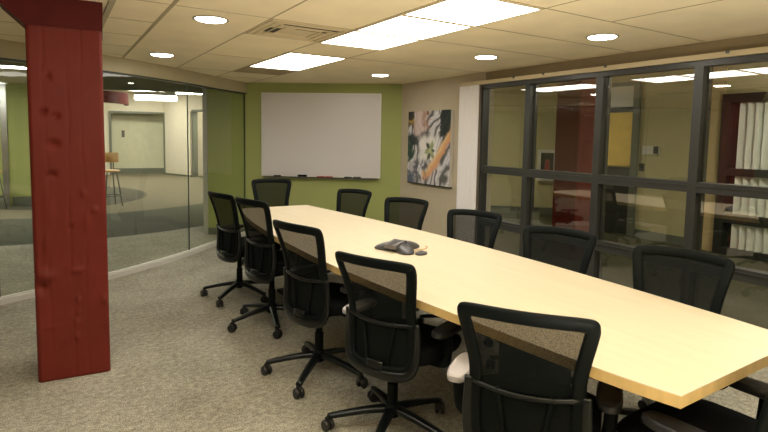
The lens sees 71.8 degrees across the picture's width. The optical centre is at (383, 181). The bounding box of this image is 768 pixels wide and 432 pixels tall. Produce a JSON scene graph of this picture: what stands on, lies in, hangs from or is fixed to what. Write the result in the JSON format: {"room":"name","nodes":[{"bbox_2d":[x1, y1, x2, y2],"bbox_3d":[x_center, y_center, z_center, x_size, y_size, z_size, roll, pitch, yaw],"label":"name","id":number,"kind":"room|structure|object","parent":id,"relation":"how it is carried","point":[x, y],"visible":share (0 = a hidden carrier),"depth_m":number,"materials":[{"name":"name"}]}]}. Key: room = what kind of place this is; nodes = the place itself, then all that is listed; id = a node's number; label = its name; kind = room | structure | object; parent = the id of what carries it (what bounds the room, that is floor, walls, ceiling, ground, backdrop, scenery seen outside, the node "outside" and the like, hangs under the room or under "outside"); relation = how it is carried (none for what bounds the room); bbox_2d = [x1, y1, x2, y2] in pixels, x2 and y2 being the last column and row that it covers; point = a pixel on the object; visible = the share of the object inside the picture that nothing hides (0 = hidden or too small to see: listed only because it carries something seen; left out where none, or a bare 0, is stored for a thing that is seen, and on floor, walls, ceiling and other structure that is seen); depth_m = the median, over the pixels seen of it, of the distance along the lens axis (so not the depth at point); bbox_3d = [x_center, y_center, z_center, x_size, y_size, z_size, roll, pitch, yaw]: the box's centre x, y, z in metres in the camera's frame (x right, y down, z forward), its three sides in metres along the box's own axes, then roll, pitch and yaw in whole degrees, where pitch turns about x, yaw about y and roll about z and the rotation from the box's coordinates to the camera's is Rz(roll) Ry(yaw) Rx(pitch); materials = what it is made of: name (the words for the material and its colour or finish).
{"room":"conference room","nodes":[
{"label":"conference room","id":0,"kind":"room"},
{"bbox_2d":[0,120,3,194],"bbox_3d":[-12.225,-1.057,10.420,8.306,2.950,0.120,-2,5,-30],"label":"wall","id":1,"kind":"structure","parent":0,"point":[1,167],"depth_m":12.33,"materials":[{"name":"green paint"}]},
{"bbox_2d":[0,68,26,83],"bbox_3d":[-9.118,-1.708,6.475,9.450,0.100,5.050,-2,6,-32],"label":"ceiling","id":2,"kind":"structure","parent":0,"point":[9,75],"depth_m":9.17,"materials":[{"name":"beige paint"}]},
{"bbox_2d":[103,90,128,105],"bbox_3d":[-5.933,-1.732,10.823,0.740,0.240,1.732,5,6,38],"label":"bulkhead","id":3,"kind":"object","parent":2,"relation":"hanging from","point":[108,96],"visible":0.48,"depth_m":10.89,"materials":[{"name":"red paint"}]},
{"bbox_2d":[5,82,30,205],"bbox_3d":[-7.080,-1.014,10.947,1.110,2.950,0.250,-2,6,-32],"label":"wall","id":4,"kind":"structure","parent":0,"point":[16,93],"depth_m":10.65,"materials":[{"name":"paint"}]},
{"bbox_2d":[0,82,9,205],"bbox_3d":[-7.580,-0.994,10.607,0.100,2.950,0.300,-2,6,-32],"label":"trim","id":5,"kind":"structure","parent":4,"relation":"attached to","point":[3,112],"depth_m":10.50,"materials":[{"name":"silver metal"}]},
{"bbox_2d":[12,196,31,205],"bbox_3d":[-7.013,0.376,10.955,1.070,0.180,0.025,-2,6,-32],"label":"baseboard","id":6,"kind":"structure","parent":4,"relation":"attached to","point":[21,200],"depth_m":10.74,"materials":[{"name":"grey"}]},
{"bbox_2d":[104,103,109,174],"bbox_3d":[-14.631,-1.603,16.554,10.743,2.950,0.120,-2,5,-28],"label":"wall","id":7,"kind":"structure","parent":0,"point":[106,121],"depth_m":19.00,"materials":[{"name":"beige paint"}]},
{"bbox_2d":[106,90,155,92],"bbox_3d":[-7.922,-2.733,13.070,18.500,0.100,21.100,-2,6,-32],"label":"ceiling","id":8,"kind":"structure","parent":0,"point":[123,91],"depth_m":18.50,"materials":[{"name":"beige paint"}]},
{"bbox_2d":[0,65,26,68],"bbox_3d":[-5.508,-1.859,7.149,1.315,0.590,0.120,-1,5,-23],"label":"pendant light","id":9,"kind":"object","parent":8,"relation":"hanging from","point":[1,66],"visible":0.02,"depth_m":7.30,"materials":[{"name":"white plastic"}]},
{"bbox_2d":[134,91,176,100],"bbox_3d":[-4.807,-2.096,11.173,0.808,0.755,0.160,0,5,-10],"label":"pendant light","id":10,"kind":"object","parent":8,"relation":"hanging from","point":[138,95],"visible":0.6,"depth_m":11.12,"materials":[{"name":"white plastic"}]},
{"bbox_2d":[134,95,176,100],"bbox_3d":[-4.813,-1.769,11.200,0.808,0.099,0.160,0,5,-10],"label":"diffuser","id":11,"kind":"object","parent":10,"relation":"attached to","point":[137,97],"depth_m":11.13,"materials":[{"name":"white plastic"}]},
{"bbox_2d":[108,93,162,111],"bbox_3d":[-9.016,-2.883,19.351,1.864,0.670,0.120,-1,5,-23],"label":"wall","id":12,"kind":"structure","parent":0,"point":[134,105],"depth_m":19.32,"materials":[{"name":"beige paint"}]},
{"bbox_2d":[108,111,165,174],"bbox_3d":[-9.014,-1.416,19.448,1.861,2.290,0.200,-1,5,-23],"label":"trim","id":13,"kind":"structure","parent":12,"relation":"attached to","point":[109,112],"depth_m":19.21,"materials":[{"name":"grey"}]},
{"bbox_2d":[108,113,163,167],"bbox_3d":[-9.219,-1.792,19.947,2.314,2.950,0.120,-1,5,-26],"label":"wall","id":14,"kind":"structure","parent":0,"point":[141,146],"depth_m":19.90,"materials":[{"name":"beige paint"}]},
{"bbox_2d":[113,168,163,173],"bbox_3d":[-9.269,-0.414,19.961,2.063,0.200,0.120,-1,5,-25],"label":"baseboard","id":15,"kind":"structure","parent":14,"relation":"attached to","point":[122,170],"depth_m":19.92,"materials":[{"name":"grey"}]},
{"bbox_2d":[163,94,191,174],"bbox_3d":[-7.471,-1.704,19.243,1.803,2.950,0.120,5,6,38],"label":"wall","id":16,"kind":"structure","parent":0,"point":[175,111],"depth_m":19.13,"materials":[{"name":"beige paint"}]},
{"bbox_2d":[166,173,191,176],"bbox_3d":[-7.422,-0.256,19.273,1.720,0.060,0.140,5,6,39],"label":"baseboard","id":17,"kind":"structure","parent":16,"relation":"attached to","point":[166,173],"depth_m":19.17,"materials":[{"name":"grey"}]},
{"bbox_2d":[190,94,201,110],"bbox_3d":[-6.059,-2.743,18.136,1.651,0.650,0.120,4,6,33],"label":"wall","id":18,"kind":"structure","parent":0,"point":[195,100],"depth_m":18.36,"materials":[{"name":"beige paint"}]},
{"bbox_2d":[191,109,201,176],"bbox_3d":[-6.044,-1.295,18.221,1.464,2.350,0.200,4,6,33],"label":"trim","id":19,"kind":"structure","parent":18,"relation":"attached to","point":[194,113],"depth_m":18.57,"materials":[{"name":"grey"}]},
{"bbox_2d":[198,112,202,175],"bbox_3d":[-5.567,-1.668,19.194,2.360,2.950,0.120,1,5,4],"label":"wall","id":20,"kind":"structure","parent":0,"point":[200,120],"depth_m":19.25,"materials":[{"name":"beige paint"}]},
{"bbox_2d":[207,83,401,228],"bbox_3d":[-1.178,-0.456,7.817,2.863,2.550,0.160,1,5,5],"label":"wall","id":21,"kind":"structure","parent":0,"point":[225,110],"depth_m":7.77,"materials":[{"name":"paint"}]},
{"bbox_2d":[0,39,246,304],"bbox_3d":[-3.438,-0.106,4.874,0.769,2.260,6.517,4,6,31],"label":"window frame","id":22,"kind":"structure","parent":21,"relation":"in","point":[24,295],"depth_m":5.85,"materials":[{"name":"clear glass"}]},
{"bbox_2d":[202,88,207,233],"bbox_3d":[-2.639,-0.341,7.948,0.065,2.250,0.190,1,5,5],"label":"trim","id":23,"kind":"structure","parent":21,"relation":"attached to","point":[204,90],"depth_m":7.86,"materials":[{"name":"grey metal"}]},
{"bbox_2d":[208,228,243,234],"bbox_3d":[-1.216,0.771,7.832,2.843,0.100,0.011,1,5,5],"label":"baseboard","id":24,"kind":"structure","parent":21,"relation":"attached to","point":[213,231],"depth_m":7.94,"materials":[{"name":"grey"}]},
{"bbox_2d":[261,92,381,179],"bbox_3d":[-0.921,-0.664,7.651,1.754,1.224,0.088,1,5,5],"label":"whiteboard","id":25,"kind":"object","parent":21,"relation":"attached to","point":[313,135],"visible":1,"depth_m":7.68,"materials":[{"name":"white ceramic"}]},
{"bbox_2d":[263,176,377,179],"bbox_3d":[-0.921,-0.062,7.698,1.674,0.016,0.085,1,5,5],"label":"tray","id":26,"kind":"object","parent":25,"relation":"on","point":[334,177],"depth_m":7.67,"materials":[{"name":"grey metal"}]},
{"bbox_2d":[0,173,767,431],"bbox_3d":[-4.826,0.580,10.640,21.000,0.100,29.000,-2,6,-32],"label":"floor","id":27,"kind":"structure","parent":0,"point":[176,364],"depth_m":3.70,"materials":[{"name":"carpet"}]},
{"bbox_2d":[0,170,6,208],"bbox_3d":[-7.431,-0.010,10.023,0.436,1.092,0.436,3,5,24],"label":"bar stool","id":28,"kind":"object","parent":27,"relation":"on","point":[3,197],"visible":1,"depth_m":10.10,"materials":[{"name":"beige wood"}]},
{"bbox_2d":[0,0,110,382],"bbox_3d":[-2.009,0.055,3.267,0.540,2.250,0.414,-2,5,-28],"label":"column","id":29,"kind":"structure","parent":27,"relation":"on","point":[63,38],"depth_m":3.13,"materials":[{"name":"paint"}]},
{"bbox_2d":[105,152,122,205],"bbox_3d":[-5.583,-0.044,10.819,0.436,1.092,0.436,5,6,41],"label":"bar stool","id":30,"kind":"object","parent":27,"relation":"on","point":[109,157],"visible":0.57,"depth_m":10.92,"materials":[{"name":"beige wood"}]},
{"bbox_2d":[200,191,280,306],"bbox_3d":[-1.301,0.571,4.880,0.673,0.980,0.674,-4,7,-44],"label":"office chair","id":31,"kind":"object","parent":27,"relation":"on","point":[230,246],"visible":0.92,"depth_m":4.72,"materials":[{"name":"black plastic"}]},
{"bbox_2d":[227,197,284,338],"bbox_3d":[-0.886,0.619,4.184,0.719,1.013,0.678,-4,7,-44],"label":"office chair","id":32,"kind":"object","parent":27,"relation":"on","point":[263,263],"visible":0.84,"depth_m":4.02,"materials":[{"name":"black plastic"}]},
{"bbox_2d":[242,178,290,264],"bbox_3d":[-1.317,0.468,6.192,0.674,0.970,0.673,0,5,-13],"label":"office chair","id":33,"kind":"object","parent":27,"relation":"on","point":[275,192],"visible":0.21,"depth_m":6.36,"materials":[{"name":"black fabric"}]},
{"bbox_2d":[261,219,367,398],"bbox_3d":[-0.375,0.716,3.305,0.674,0.980,0.673,6,7,44],"label":"office chair","id":34,"kind":"object","parent":27,"relation":"on","point":[309,298],"visible":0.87,"depth_m":3.15,"materials":[{"name":"black plastic"}]},
{"bbox_2d":[327,188,371,273],"bbox_3d":[-0.454,0.555,5.600,0.674,0.923,0.673,4,6,36],"label":"office chair","id":35,"kind":"object","parent":27,"relation":"on","point":[349,201],"visible":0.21,"depth_m":5.75,"materials":[{"name":"black fabric"}]},
{"bbox_2d":[321,251,461,431],"bbox_3d":[0.069,0.799,2.654,0.667,0.937,0.704,4,6,36],"label":"office chair","id":36,"kind":"object","parent":27,"relation":"on","point":[385,340],"visible":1,"depth_m":2.52,"materials":[{"name":"black plastic"}]},
{"bbox_2d":[384,197,428,310],"bbox_3d":[0.081,0.627,4.797,0.674,0.927,0.673,4,6,33],"label":"office chair","id":37,"kind":"object","parent":27,"relation":"on","point":[402,211],"visible":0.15,"depth_m":4.95,"materials":[{"name":"black fabric"}]},
{"bbox_2d":[417,209,501,322],"bbox_3d":[0.572,0.700,4.044,0.674,0.923,0.673,4,6,36],"label":"office chair","id":38,"kind":"object","parent":27,"relation":"on","point":[478,227],"visible":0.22,"depth_m":4.18,"materials":[{"name":"black fabric"}]},
{"bbox_2d":[269,205,767,408],"bbox_3d":[0.008,0.810,3.713,1.166,0.740,4.526,-2,6,-32],"label":"conference table","id":39,"kind":"object","parent":27,"relation":"on","point":[660,349],"visible":0.54,"depth_m":2.40,"materials":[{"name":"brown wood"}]},
{"bbox_2d":[374,239,419,254],"bbox_3d":[0.132,0.417,3.567,0.319,0.070,0.291,5,6,42],"label":"phone","id":40,"kind":"object","parent":39,"relation":"on","point":[403,247],"visible":1,"depth_m":3.47,"materials":[{"name":"grey plastic"}]},
{"bbox_2d":[415,250,426,255],"bbox_3d":[0.240,0.455,3.411,0.092,0.025,0.068,-3,6,-43],"label":"microphone","id":41,"kind":"object","parent":39,"relation":"on","point":[420,252],"visible":1,"depth_m":3.39,"materials":[{"name":"grey plastic"}]},
{"bbox_2d":[447,301,622,431],"bbox_3d":[0.554,0.866,1.990,0.674,0.928,0.673,3,5,23],"label":"office chair","id":42,"kind":"object","parent":27,"relation":"on","point":[519,371],"visible":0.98,"depth_m":1.81,"materials":[{"name":"black plastic"}]},
{"bbox_2d":[523,226,596,274],"bbox_3d":[0.969,0.771,3.254,0.674,0.924,0.673,5,6,38],"label":"office chair","id":43,"kind":"object","parent":27,"relation":"on","point":[566,248],"visible":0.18,"depth_m":3.38,"materials":[{"name":"black fabric"}]},
{"bbox_2d":[552,79,595,231],"bbox_3d":[2.429,-0.158,6.761,0.382,2.250,0.380,-2,6,-32],"label":"column","id":44,"kind":"structure","parent":27,"relation":"on","point":[575,115],"depth_m":6.60,"materials":[{"name":"paint"}]},
{"bbox_2d":[619,245,734,414],"bbox_3d":[1.349,0.826,2.590,0.673,0.937,0.674,-4,7,-45],"label":"office chair","id":45,"kind":"object","parent":27,"relation":"on","point":[698,279],"visible":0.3,"depth_m":2.70,"materials":[{"name":"black fabric"}]},
{"bbox_2d":[617,376,767,431],"bbox_3d":[1.198,0.884,1.765,0.683,0.951,0.721,-2,6,-34],"label":"office chair","id":46,"kind":"object","parent":27,"relation":"on","point":[702,415],"visible":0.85,"depth_m":1.91,"materials":[{"name":"black fabric"}]},
{"bbox_2d":[0,0,767,93],"bbox_3d":[-2.523,-1.455,3.531,8.943,0.700,14.065,-2,6,-32],"label":"ceiling","id":47,"kind":"structure","parent":0,"point":[177,34],"depth_m":4.00,"materials":[{"name":"tile"}]},
{"bbox_2d":[102,0,115,28],"bbox_3d":[-1.120,-0.975,2.344,0.032,0.014,4.500,-2,6,-32],"label":"trim","id":48,"kind":"structure","parent":47,"relation":"attached to","point":[110,4],"depth_m":3.27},
{"bbox_2d":[149,53,174,56],"bbox_3d":[-2.146,-1.225,5.129,0.234,0.009,0.234,-2,6,-32],"label":"recessed light","id":49,"kind":"object","parent":47,"relation":"in","point":[153,54],"visible":1,"depth_m":5.09,"materials":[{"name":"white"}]},
{"bbox_2d":[192,15,228,23],"bbox_3d":[-1.151,-1.076,3.527,0.234,0.009,0.234,-2,6,-32],"label":"recessed light","id":50,"kind":"object","parent":47,"relation":"in","point":[201,18],"visible":1,"depth_m":3.50,"materials":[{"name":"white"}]},
{"bbox_2d":[233,66,294,74],"bbox_3d":[-1.410,-1.308,6.276,0.580,0.008,0.580,-2,6,-32],"label":"ceiling vent","id":51,"kind":"object","parent":47,"relation":"in","point":[257,70],"visible":0.98,"depth_m":6.25,"materials":[{"name":"beige metal"}]},
{"bbox_2d":[246,19,349,41],"bbox_3d":[-0.640,-1.097,3.893,0.580,0.011,0.580,-2,6,-32],"label":"ceiling vent","id":52,"kind":"object","parent":47,"relation":"in","point":[272,28],"visible":1,"depth_m":3.84,"materials":[{"name":"beige metal"}]},
{"bbox_2d":[249,52,346,70],"bbox_3d":[-0.927,-1.236,5.503,0.586,0.008,1.195,-2,6,-32],"label":"recessed light","id":53,"kind":"object","parent":47,"relation":"in","point":[290,60],"visible":1,"depth_m":5.42,"materials":[{"name":"beige plastic"}]},
{"bbox_2d":[1,0,721,82],"bbox_3d":[-1.005,-0.987,2.415,7.500,0.004,10.300,-2,6,-32],"label":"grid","id":54,"kind":"structure","parent":47,"relation":"attached to","point":[174,2],"depth_m":3.73,"materials":[{"name":"beige metal"}]},
{"bbox_2d":[319,30,419,49],"bbox_3d":[-0.122,-1.116,4.215,0.586,0.008,0.586,-2,6,-32],"label":"recessed light","id":55,"kind":"object","parent":47,"relation":"in","point":[358,39],"visible":0.97,"depth_m":4.19,"materials":[{"name":"beige plastic"}]},
{"bbox_2d":[371,74,389,76],"bbox_3d":[-0.047,-1.303,6.504,0.234,0.009,0.234,-2,6,-32],"label":"recessed light","id":56,"kind":"object","parent":47,"relation":"in","point":[377,75],"visible":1,"depth_m":6.47,"materials":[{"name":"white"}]},
{"bbox_2d":[355,14,472,39],"bbox_3d":[0.200,-1.068,3.699,0.586,0.008,0.586,-2,6,-32],"label":"recessed light","id":57,"kind":"object","parent":47,"relation":"in","point":[401,25],"visible":1,"depth_m":3.67,"materials":[{"name":"beige plastic"}]},
{"bbox_2d":[403,0,542,26],"bbox_3d":[0.521,-1.020,3.184,0.586,0.008,0.586,-2,6,-32],"label":"recessed light","id":58,"kind":"object","parent":47,"relation":"in","point":[474,13],"visible":1,"depth_m":3.17,"materials":[{"name":"beige plastic"}]},
{"bbox_2d":[473,55,498,58],"bbox_3d":[0.949,-1.158,4.944,0.234,0.009,0.234,-2,6,-32],"label":"recessed light","id":59,"kind":"object","parent":47,"relation":"in","point":[479,56],"visible":1,"depth_m":4.91,"materials":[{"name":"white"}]},
{"bbox_2d":[585,34,619,39],"bbox_3d":[1.601,-1.060,3.894,0.234,0.009,0.234,-2,6,-32],"label":"recessed light","id":60,"kind":"object","parent":47,"relation":"in","point":[595,36],"visible":1,"depth_m":3.87,"materials":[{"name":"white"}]},
{"bbox_2d":[491,84,557,207],"bbox_3d":[1.734,-0.870,10.997,6.313,2.950,0.120,2,5,9],"label":"wall","id":61,"kind":"structure","parent":0,"point":[509,102],"depth_m":10.79,"materials":[{"name":"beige paint"}]},
{"bbox_2d":[490,205,551,213],"bbox_3d":[1.732,0.542,11.032,6.121,0.130,0.130,2,5,9],"label":"baseboard","id":62,"kind":"structure","parent":61,"relation":"attached to","point":[501,209],"depth_m":10.83,"materials":[{"name":"grey"}]},
{"bbox_2d":[536,150,554,180],"bbox_3d":[3.286,-0.332,10.692,0.380,0.620,0.100,2,5,9],"label":"picture","id":63,"kind":"object","parent":61,"relation":"attached to","point":[542,155],"visible":0.5,"depth_m":10.70,"materials":[{"name":"grey"}]},
{"bbox_2d":[544,157,549,169],"bbox_3d":[3.284,-0.299,10.685,0.100,0.415,0.100,-2,6,-32],"label":"fire extinguisher","id":64,"kind":"object","parent":63,"relation":"in","point":[547,162],"visible":0.72,"depth_m":10.64,"materials":[{"name":"red metal"}]},
{"bbox_2d":[400,33,767,236],"bbox_3d":[2.662,-0.067,3.872,0.140,2.550,8.945,-2,6,-32],"label":"wall","id":65,"kind":"structure","parent":0,"point":[437,94],"depth_m":6.54,"materials":[{"name":"beige paint"}]},
{"bbox_2d":[407,109,453,187],"bbox_3d":[0.596,-0.443,6.998,0.046,0.977,0.925,-2,6,-32],"label":"abstract painting","id":66,"kind":"object","parent":65,"relation":"attached to","point":[430,133],"visible":1,"depth_m":6.92,"materials":[{"name":"multicoloured paint"}]},
{"bbox_2d":[456,85,478,209],"bbox_3d":[0.977,-0.084,6.270,0.014,2.075,0.342,-2,6,-32],"label":"vertical blinds","id":67,"kind":"object","parent":65,"relation":"attached to","point":[468,95],"visible":0.64,"depth_m":6.23,"materials":[{"name":"white fabric"}]},
{"bbox_2d":[460,46,767,86],"bbox_3d":[2.913,-0.866,3.200,0.086,0.046,7.470,-2,6,-32],"label":"track","id":68,"kind":"object","parent":65,"relation":"attached to","point":[759,50],"visible":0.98,"depth_m":4.43,"materials":[{"name":"beige"}]},
{"bbox_2d":[478,53,767,286],"bbox_3d":[3.046,0.218,3.117,0.112,2.120,7.220,-2,6,-32],"label":"window","id":69,"kind":"structure","parent":65,"relation":"in","point":[696,186],"depth_m":4.76,"materials":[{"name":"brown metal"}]},
{"bbox_2d":[604,62,767,250],"bbox_3d":[5.651,-0.359,5.596,0.180,2.950,8.750,-2,6,-32],"label":"wall","id":70,"kind":"structure","parent":0,"point":[667,97],"depth_m":7.74,"materials":[{"name":"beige paint"}]},
{"bbox_2d":[604,81,642,236],"bbox_3d":[3.628,-0.381,8.677,0.060,2.420,1.100,-2,6,-32],"label":"door","id":71,"kind":"structure","parent":70,"relation":"in","point":[626,97],"depth_m":8.40,"materials":[{"name":"grey"}]},
{"bbox_2d":[639,163,643,170],"bbox_3d":[3.964,-0.224,8.174,0.030,0.120,0.070,-2,6,-32],"label":"light switch","id":72,"kind":"object","parent":70,"relation":"attached to","point":[641,165],"visible":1,"depth_m":8.17,"materials":[{"name":"grey plastic"}]},
{"bbox_2d":[642,146,659,154],"bbox_3d":[4.039,-0.477,8.037,0.035,0.130,0.260,-2,6,-32],"label":"thermostat","id":73,"kind":"object","parent":70,"relation":"attached to","point":[651,150],"visible":1,"depth_m":8.02,"materials":[{"name":"white plastic"}]},
{"bbox_2d":[634,229,683,245],"bbox_3d":[4.175,0.841,7.908,0.014,0.130,1.030,-2,6,-32],"label":"baseboard","id":74,"kind":"structure","parent":70,"relation":"attached to","point":[660,237],"depth_m":7.96,"materials":[{"name":"grey"}]},
{"bbox_2d":[712,92,767,262],"bbox_3d":[5.276,0.007,6.010,0.100,2.140,2.790,-2,6,-32],"label":"window","id":75,"kind":"structure","parent":70,"relation":"in","point":[727,171],"depth_m":7.05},
{"bbox_2d":[730,101,767,253],"bbox_3d":[5.277,0.016,6.018,0.074,1.920,2.352,-2,6,-32],"label":"vertical blinds","id":76,"kind":"object","parent":75,"relation":"attached to","point":[752,144],"visible":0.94,"depth_m":6.85,"materials":[{"name":"white fabric"}]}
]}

